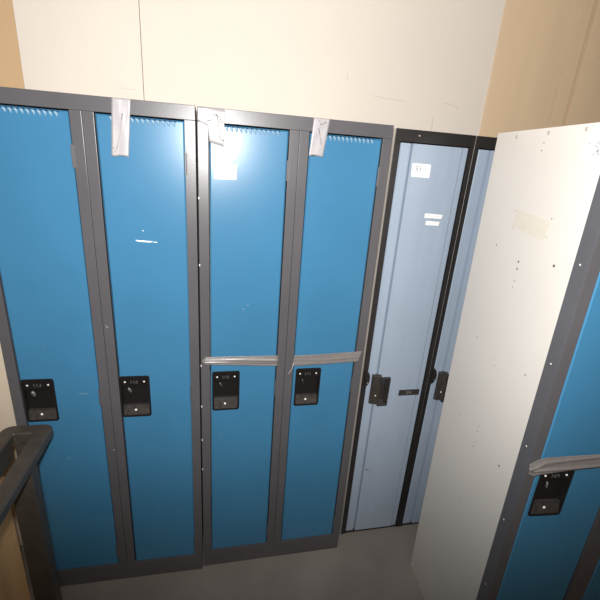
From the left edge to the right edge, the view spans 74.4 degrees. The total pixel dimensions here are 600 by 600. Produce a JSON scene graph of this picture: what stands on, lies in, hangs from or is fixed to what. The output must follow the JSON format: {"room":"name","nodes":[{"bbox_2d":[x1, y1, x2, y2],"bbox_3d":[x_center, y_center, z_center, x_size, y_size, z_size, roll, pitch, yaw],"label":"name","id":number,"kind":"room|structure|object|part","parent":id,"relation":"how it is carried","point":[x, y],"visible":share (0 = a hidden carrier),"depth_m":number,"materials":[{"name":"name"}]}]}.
{"room":"changing room","nodes":[
{"label":"changing room","id":0,"kind":"room"},
{"bbox_2d":[19,496,423,599],"bbox_3d":[0.146,1.663,0.515,5.000,0.060,4.000,0,20,-12],"label":"floor","id":1,"kind":"structure","parent":0,"point":[373,564],"depth_m":1.71,"materials":[{"name":"grey concrete"}]},
{"bbox_2d":[0,344,22,544],"bbox_3d":[-1.397,0.567,1.654,0.560,1.050,0.240,0,20,-12],"label":"wall","id":2,"kind":"structure","parent":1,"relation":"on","point":[7,417],"depth_m":1.53,"materials":[{"name":"paint"}]},
{"bbox_2d":[0,476,30,599],"bbox_3d":[-1.119,0.962,1.228,0.265,0.621,0.420,0,20,-12],"label":"cardboard box","id":3,"kind":"object","parent":1,"relation":"on","point":[13,580],"visible":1,"depth_m":1.39,"materials":[{"name":"brown cardboard"}]},
{"bbox_2d":[0,424,61,599],"bbox_3d":[-0.864,0.927,1.106,0.154,0.802,0.778,0,20,-12],"label":"stand","id":4,"kind":"object","parent":1,"relation":"on","point":[21,485],"visible":1,"depth_m":1.26,"materials":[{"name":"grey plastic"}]},
{"bbox_3d":[-0.873,0.868,1.329,0.064,0.767,0.042,0,20,-12],"label":"leg","id":5,"kind":"part","parent":4,"relation":"part of","materials":[{"name":"grey plastic"}]},
{"bbox_2d":[0,86,202,586],"bbox_3d":[-0.694,0.245,1.536,0.607,1.830,0.387,0,19,-11],"label":"tall cabinet","id":6,"kind":"object","parent":1,"relation":"on","point":[100,334],"depth_m":1.28,"materials":[{"name":"blue metal"}]},
{"bbox_3d":[-0.877,0.337,1.338,0.100,0.166,0.018,0,19,-11],"label":"latch plate","id":7,"kind":"part","parent":6,"relation":"part of","materials":[{"name":"black plastic"}]},
{"bbox_3d":[-0.808,0.283,1.335,0.236,1.698,0.018,0,19,-11],"label":"door","id":8,"kind":"part","parent":6,"relation":"part of","materials":[{"name":"blue paint"}]},
{"bbox_3d":[-0.729,0.180,1.714,0.597,1.827,0.003,0,19,-11],"label":"panel","id":9,"kind":"part","parent":6,"relation":"part of","materials":[{"name":"metal"}]},
{"bbox_2d":[112,113,122,151],"bbox_3d":[-0.511,-0.467,1.105,0.035,0.105,0.002,0,20,-12],"label":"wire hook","id":10,"kind":"object","parent":6,"relation":"attached to","point":[122,113],"visible":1,"depth_m":1.11,"materials":[{"name":"grey"}]},
{"bbox_3d":[-0.500,-0.480,1.104,0.061,0.152,0.001,0,19,-11],"label":"duct tape strip","id":11,"kind":"part","parent":6,"relation":"part of","materials":[{"name":"silver metal"}]},
{"bbox_3d":[-0.580,0.338,1.398,0.100,0.166,0.018,0,19,-11],"label":"latch plate","id":12,"kind":"part","parent":6,"relation":"part of","materials":[{"name":"black plastic"}]},
{"bbox_3d":[-0.509,0.284,1.395,0.236,1.698,0.018,0,19,-11],"label":"door","id":13,"kind":"part","parent":6,"relation":"part of","materials":[{"name":"blue paint"}]},
{"bbox_3d":[-0.405,0.238,1.616,0.002,1.827,0.341,0,19,-11],"label":"panel","id":14,"kind":"part","parent":6,"relation":"part of","materials":[{"name":"grey metal"}]},
{"bbox_2d":[197,106,393,565],"bbox_3d":[-0.097,0.242,1.669,0.611,1.830,0.390,0,20,-12],"label":"tall cabinet","id":15,"kind":"object","parent":1,"relation":"on","point":[288,246],"depth_m":1.41,"materials":[{"name":"blue metal"}]},
{"bbox_3d":[-0.260,-0.506,1.156,0.078,0.104,0.001,0,20,-12],"label":"duct tape strip","id":16,"kind":"part","parent":15,"relation":"part of","materials":[{"name":"white plastic"}]},
{"bbox_2d":[207,113,224,140],"bbox_3d":[-0.247,-0.507,1.157,0.053,0.076,0.002,0,20,-12],"label":"wire hook","id":17,"kind":"object","parent":15,"relation":"attached to","point":[213,113],"visible":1,"depth_m":1.15,"materials":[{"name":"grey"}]},
{"bbox_2d":[214,164,236,179],"bbox_3d":[-0.228,-0.393,1.210,0.069,0.045,0.001,0,20,-12],"label":"sticker","id":18,"kind":"object","parent":15,"relation":"attached to","point":[229,172],"visible":1,"depth_m":1.21,"materials":[{"name":"white paper"}]},
{"bbox_3d":[-0.276,0.335,1.471,0.100,0.166,0.018,0,20,-12],"label":"latch plate","id":19,"kind":"part","parent":15,"relation":"part of","materials":[{"name":"black plastic"}]},
{"bbox_3d":[-0.214,0.224,1.430,0.272,0.044,0.006,0,20,-12],"label":"duct tape strip","id":20,"kind":"part","parent":15,"relation":"part of","materials":[{"name":"silver metal"}]},
{"bbox_3d":[-0.210,0.281,1.468,0.236,1.698,0.018,0,20,-12],"label":"door","id":21,"kind":"part","parent":15,"relation":"part of","materials":[{"name":"blue paint"}]},
{"bbox_3d":[-0.135,0.177,1.848,0.600,1.827,0.002,0,20,-12],"label":"panel","id":22,"kind":"part","parent":15,"relation":"part of","materials":[{"name":"blue metal"}]},
{"bbox_3d":[0.027,0.335,1.536,0.100,0.166,0.018,0,20,-12],"label":"latch plate","id":23,"kind":"part","parent":15,"relation":"part of","materials":[{"name":"black plastic"}]},
{"bbox_3d":[0.060,-0.503,1.225,0.059,0.110,0.001,0,20,-12],"label":"duct tape strip","id":24,"kind":"part","parent":15,"relation":"part of","materials":[{"name":"silver metal"}]},
{"bbox_3d":[0.106,0.223,1.500,0.272,0.054,0.003,0,20,-12],"label":"duct tape strip","id":25,"kind":"part","parent":15,"relation":"part of","materials":[{"name":"silver metal"}]},
{"bbox_3d":[0.088,0.280,1.532,0.236,1.698,0.018,0,20,-12],"label":"door","id":26,"kind":"part","parent":15,"relation":"part of","materials":[{"name":"blue paint"}]},
{"bbox_2d":[340,128,475,533],"bbox_3d":[0.377,0.224,1.823,0.305,1.830,0.390,0,20,-12],"label":"tall cabinet","id":27,"kind":"object","parent":1,"relation":"on","point":[414,258],"depth_m":1.58,"materials":[{"name":"blue metal"}]},
{"bbox_3d":[0.227,0.219,1.802,0.002,1.827,0.367,0,20,-12],"label":"panel","id":28,"kind":"part","parent":27,"relation":"part of","materials":[{"name":"metal"}]},
{"bbox_3d":[0.318,0.379,1.670,0.038,0.139,0.026,0,20,-12],"label":"pull handle","id":29,"kind":"part","parent":27,"relation":"part of","materials":[{"name":"black metal"}]},
{"bbox_2d":[376,377,390,405],"bbox_3d":[0.356,0.391,1.683,0.044,0.137,0.012,0,20,-12],"label":"lock","id":30,"kind":"object","parent":27,"relation":"on","point":[383,389],"depth_m":1.68,"materials":[{"name":"metal"}]},
{"bbox_3d":[0.473,0.401,1.716,0.096,0.028,0.002,0,20,-12],"label":"number plate","id":31,"kind":"part","parent":27,"relation":"part of","materials":[{"name":"black metal"}]},
{"bbox_2d":[411,163,430,177],"bbox_3d":[0.427,-0.457,1.396,0.073,0.046,0.001,0,20,-12],"label":"sticker","id":32,"kind":"object","parent":27,"relation":"attached to","point":[418,170],"visible":1,"depth_m":1.40,"materials":[{"name":"white paper"}]},
{"bbox_3d":[0.494,-0.286,1.472,0.055,0.016,0.001,0,20,-12],"label":"label strip","id":33,"kind":"part","parent":27,"relation":"part of","materials":[{"name":"white paper"}]},
{"bbox_3d":[0.495,-0.311,1.463,0.072,0.017,0.001,0,20,-12],"label":"label strip","id":34,"kind":"part","parent":27,"relation":"part of","materials":[{"name":"white paper"}]},
{"bbox_2d":[399,136,496,526],"bbox_3d":[0.677,0.223,1.888,0.305,1.830,0.390,0,20,-12],"label":"tall cabinet","id":35,"kind":"object","parent":1,"relation":"on","point":[484,148],"visible":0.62,"depth_m":1.65,"materials":[{"name":"metal"}]},
{"bbox_3d":[0.618,0.379,1.734,0.038,0.139,0.026,0,20,-12],"label":"pull handle","id":36,"kind":"part","parent":35,"relation":"part of","materials":[{"name":"black metal"}]},
{"bbox_3d":[0.527,0.219,1.867,0.003,1.827,0.367,0,20,-12],"label":"panel","id":37,"kind":"part","parent":35,"relation":"part of","materials":[{"name":"metal"}]},
{"bbox_2d":[410,122,599,599],"bbox_3d":[0.881,0.434,1.320,0.612,1.824,0.472,1,19,-7],"label":"tall cabinet","id":38,"kind":"object","parent":1,"relation":"on","point":[523,388],"depth_m":1.14,"materials":[{"name":"white metal"}]},
{"bbox_2d":[512,209,551,239],"bbox_3d":[0.617,-0.203,1.057,0.001,0.064,0.151,2,19,-7],"label":"tape","id":39,"kind":"object","parent":38,"relation":"attached to","point":[538,227],"visible":1,"depth_m":1.05,"materials":[{"name":"beige paper"}]},
{"bbox_3d":[0.904,0.501,1.130,0.610,1.824,0.042,1,19,-7],"label":"frame","id":40,"kind":"part","parent":38,"relation":"part of","materials":[{"name":"grey paint"}]},
{"bbox_3d":[0.755,0.481,1.094,0.236,1.692,0.018,1,19,-7],"label":"door","id":41,"kind":"part","parent":38,"relation":"part of","materials":[{"name":"blue paint"}]},
{"bbox_3d":[0.696,0.532,1.103,0.100,0.166,0.018,1,19,-7],"label":"latch plate","id":42,"kind":"part","parent":38,"relation":"part of","materials":[{"name":"black plastic"}]},
{"bbox_3d":[0.779,0.444,1.066,0.345,0.075,0.009,1,19,-7],"label":"duct tape strip","id":43,"kind":"part","parent":38,"relation":"part of","materials":[{"name":"silver metal"}]},
{"bbox_2d":[581,136,599,158],"bbox_3d":[0.643,-0.332,0.861,0.001,0.046,0.064,2,19,-7],"label":"sticker","id":44,"kind":"object","parent":38,"relation":"attached to","point":[592,147],"visible":1,"depth_m":0.87,"materials":[{"name":"white paper"}]},
{"bbox_3d":[1.058,0.487,1.131,0.236,1.692,0.018,1,19,-7],"label":"door","id":45,"kind":"part","parent":38,"relation":"part of","materials":[{"name":"blue paint"}]},
{"bbox_2d":[0,0,599,137],"bbox_3d":[-0.136,-0.223,1.825,5.000,2.600,0.074,0,20,-12],"label":"wall","id":46,"kind":"structure","parent":0,"point":[285,57],"depth_m":1.58,"materials":[{"name":"beige paint"}]},
{"bbox_2d":[119,74,456,129],"bbox_3d":[0.010,-0.829,1.601,1.394,0.193,0.001,0,20,-12],"label":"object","id":47,"kind":"structure","parent":46,"relation":"attached to","point":[347,74],"depth_m":1.68,"materials":[{"name":"beige"}]}
]}

